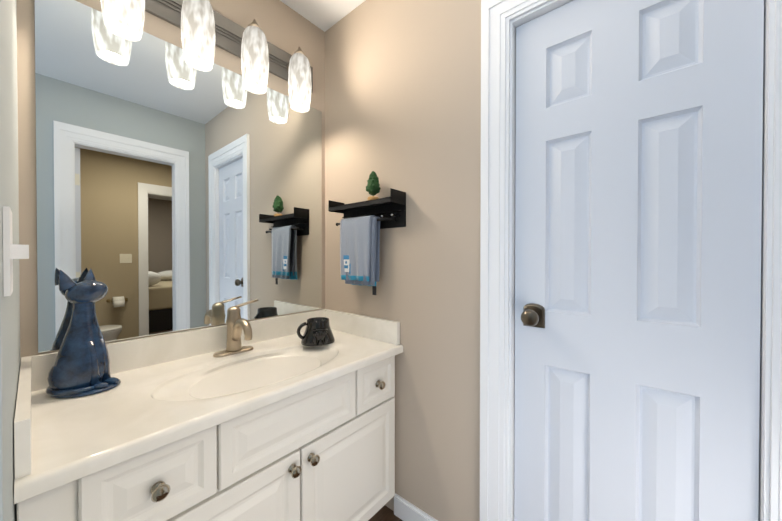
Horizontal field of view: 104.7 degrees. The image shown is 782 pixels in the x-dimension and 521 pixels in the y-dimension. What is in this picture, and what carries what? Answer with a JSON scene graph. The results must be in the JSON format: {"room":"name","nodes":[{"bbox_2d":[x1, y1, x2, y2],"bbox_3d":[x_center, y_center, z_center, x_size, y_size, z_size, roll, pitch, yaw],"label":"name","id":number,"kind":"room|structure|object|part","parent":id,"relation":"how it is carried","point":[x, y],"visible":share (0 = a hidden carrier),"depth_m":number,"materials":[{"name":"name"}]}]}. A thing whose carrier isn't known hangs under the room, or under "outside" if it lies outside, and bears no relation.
{"room":"bathroom","nodes":[
{"label":"bathroom","id":0,"kind":"room"},
{"bbox_2d":[0,0,20,520],"bbox_3d":[-0.835,-0.057,0.594,0.850,2.550,0.115,0,1,40],"label":"wall","id":1,"kind":"structure","parent":0,"point":[10,363],"depth_m":0.51,"materials":[{"name":"grey paint"}]},
{"bbox_2d":[3,206,28,295],"bbox_3d":[-0.542,-0.012,0.437,0.090,0.120,0.022,0,1,40],"label":"light switch","id":2,"kind":"object","parent":1,"relation":"attached to","point":[11,251],"visible":1,"depth_m":0.40,"materials":[{"name":"white plastic"}]},
{"bbox_2d":[17,0,58,362],"bbox_3d":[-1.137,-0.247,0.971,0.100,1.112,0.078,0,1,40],"label":"wall","id":3,"kind":"structure","parent":0,"point":[25,8],"depth_m":0.92,"materials":[{"name":"beige paint"}]},
{"bbox_2d":[35,0,324,352],"bbox_3d":[-0.781,-0.525,1.386,0.107,1.628,1.104,0,1,40],"label":"mirror","id":4,"kind":"object","parent":3,"relation":"attached to","point":[175,191],"depth_m":1.19,"materials":[{"name":"clear glass"}]},
{"bbox_2d":[143,11,182,48],"bbox_3d":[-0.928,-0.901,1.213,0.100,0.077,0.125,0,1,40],"label":"wall","id":5,"kind":"structure","parent":0,"point":[155,26],"depth_m":1.18,"materials":[{"name":"beige paint"}]},
{"bbox_2d":[100,0,312,112],"bbox_3d":[-0.696,-0.923,1.279,0.168,0.315,0.967,0,1,40],"label":"sconce","id":6,"kind":"object","parent":5,"relation":"attached to","point":[204,27],"visible":1,"depth_m":1.29,"materials":[{"name":"white glass"}]},
{"bbox_3d":[-0.892,-0.892,1.005,0.114,0.258,0.114,0,1,40],"label":"lamp shade","id":7,"kind":"part","parent":6,"relation":"part of","materials":[{"name":"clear glass"}]},
{"bbox_3d":[-0.749,-0.894,1.175,0.114,0.258,0.114,0,1,40],"label":"lamp shade","id":8,"kind":"part","parent":6,"relation":"part of","materials":[{"name":"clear glass"}]},
{"bbox_3d":[-0.753,-1.011,1.326,0.020,0.141,0.967,0,1,40],"label":"plate","id":9,"kind":"part","parent":6,"relation":"part of","materials":[{"name":"grey metal"}]},
{"bbox_3d":[-0.606,-0.896,1.345,0.114,0.258,0.114,0,1,40],"label":"lamp shade","id":10,"kind":"part","parent":6,"relation":"part of","materials":[{"name":"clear glass"}]},
{"bbox_3d":[-0.701,-1.027,1.282,0.134,0.093,0.741,0,1,40],"label":"arm","id":11,"kind":"part","parent":6,"relation":"part of"},
{"bbox_3d":[-0.459,-0.897,1.520,0.114,0.258,0.114,0,1,40],"label":"lamp shade","id":12,"kind":"part","parent":6,"relation":"part of","materials":[{"name":"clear glass"}]},
{"bbox_2d":[280,0,365,31],"bbox_3d":[1.845,-1.348,-1.009,7.400,0.060,6.300,0,1,40],"label":"ceiling","id":13,"kind":"structure","parent":0,"point":[324,15],"depth_m":1.61,"materials":[{"name":"white paint"}]},
{"bbox_2d":[367,196,378,199],"bbox_3d":[-0.086,-0.292,1.454,0.055,0.025,0.055,0,1,40],"label":"pot","id":14,"kind":"object","parent":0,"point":[370,197],"depth_m":1.43,"materials":[{"name":"brown ceramic"}]},
{"bbox_2d":[368,505,402,520],"bbox_3d":[1.845,1.262,-0.986,7.400,0.060,6.300,0,1,40],"label":"floor","id":15,"kind":"structure","parent":0,"point":[384,513],"depth_m":1.43,"materials":[{"name":"brown wood"}]},
{"bbox_2d":[14,309,402,520],"bbox_3d":[-0.529,0.752,1.164,0.590,0.921,1.137,0,1,40],"label":"bathroom vanity","id":16,"kind":"object","parent":15,"relation":"on","point":[279,422],"visible":0.98,"depth_m":0.94,"materials":[{"name":"painted wood"},{"name":"cultured marble"},{"name":"metal"}]},
{"bbox_2d":[45,268,120,397],"bbox_3d":[-0.950,0.212,0.936,0.177,0.372,0.146,0,1,-2],"label":"cat figurine","id":17,"kind":"object","parent":16,"relation":"on","point":[80,367],"visible":1,"depth_m":0.91,"materials":[{"name":"blue ceramic"}]},
{"bbox_2d":[213,299,258,356],"bbox_3d":[-0.626,0.287,1.273,0.184,0.218,0.187,0,1,40],"label":"faucet","id":18,"kind":"object","parent":16,"relation":"on","point":[236,323],"visible":1,"depth_m":1.27,"materials":[{"name":"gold metal"}]},
{"bbox_2d":[297,317,334,345],"bbox_3d":[-0.358,0.338,1.442,0.178,0.112,0.159,0,1,-25],"label":"mug","id":19,"kind":"object","parent":16,"relation":"on","point":[318,331],"visible":1,"depth_m":1.40,"materials":[{"name":"black ceramic"}]},
{"bbox_2d":[325,0,480,520],"bbox_3d":[0.416,-0.062,1.172,2.020,2.550,0.100,0,1,40],"label":"wall","id":20,"kind":"structure","parent":0,"point":[403,95],"depth_m":1.34,"materials":[{"name":"beige paint"}]},
{"bbox_2d":[328,188,405,294],"bbox_3d":[-0.130,-0.075,1.494,0.430,0.481,0.108,0,1,40],"label":"shelf","id":21,"kind":"object","parent":20,"relation":"attached to","point":[362,223],"visible":1,"depth_m":1.46,"materials":[{"name":"black metal"}]},
{"bbox_2d":[340,215,375,285],"bbox_3d":[-0.164,-0.046,1.508,0.215,0.342,0.073,0,1,40],"label":"towel","id":22,"kind":"object","parent":21,"relation":"hanging from","point":[356,233],"depth_m":1.47,"materials":[{"name":"grey fabric"}]},
{"bbox_2d":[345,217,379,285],"bbox_3d":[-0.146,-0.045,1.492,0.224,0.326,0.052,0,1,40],"label":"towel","id":23,"kind":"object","parent":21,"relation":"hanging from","point":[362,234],"depth_m":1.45,"materials":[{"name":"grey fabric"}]},
{"bbox_2d":[366,171,380,199],"bbox_3d":[-0.084,-0.355,1.456,0.072,0.150,0.068,0,1,40],"label":"topiary","id":24,"kind":"object","parent":21,"relation":"on","point":[373,188],"visible":0.98,"depth_m":1.43,"materials":[{"name":"green plant"}]},
{"bbox_2d":[394,493,437,520],"bbox_3d":[0.546,1.168,0.999,1.381,0.094,0.012,0,1,40],"label":"baseboard","id":25,"kind":"structure","parent":20,"relation":"attached to","point":[405,510],"depth_m":1.39,"materials":[{"name":"white"}]},
{"bbox_2d":[480,0,781,520],"bbox_3d":[0.654,0.115,0.893,0.805,2.201,0.022,0,1,40],"label":"trim","id":26,"kind":"structure","parent":20,"relation":"attached to","point":[497,16],"depth_m":1.10,"materials":[{"name":"white wood"}]},
{"bbox_2d":[514,0,763,520],"bbox_3d":[0.668,0.177,0.911,0.583,2.053,0.106,0,1,40],"label":"door","id":27,"kind":"structure","parent":20,"relation":"in","point":[638,178],"depth_m":0.89,"materials":[{"name":"white paint"}]},
{"bbox_3d":[0.484,0.194,1.043,0.072,0.084,0.071,0,1,40],"label":"knob","id":28,"kind":"part","parent":27,"relation":"part of","materials":[{"name":"brown metal"}]},
{"bbox_2d":[508,0,774,520],"bbox_3d":[0.693,0.171,0.941,0.629,2.088,0.099,0,1,40],"label":"door frame","id":29,"kind":"structure","parent":20,"relation":"attached to","point":[766,256],"depth_m":0.73,"materials":[{"name":"white wood"}]}
]}

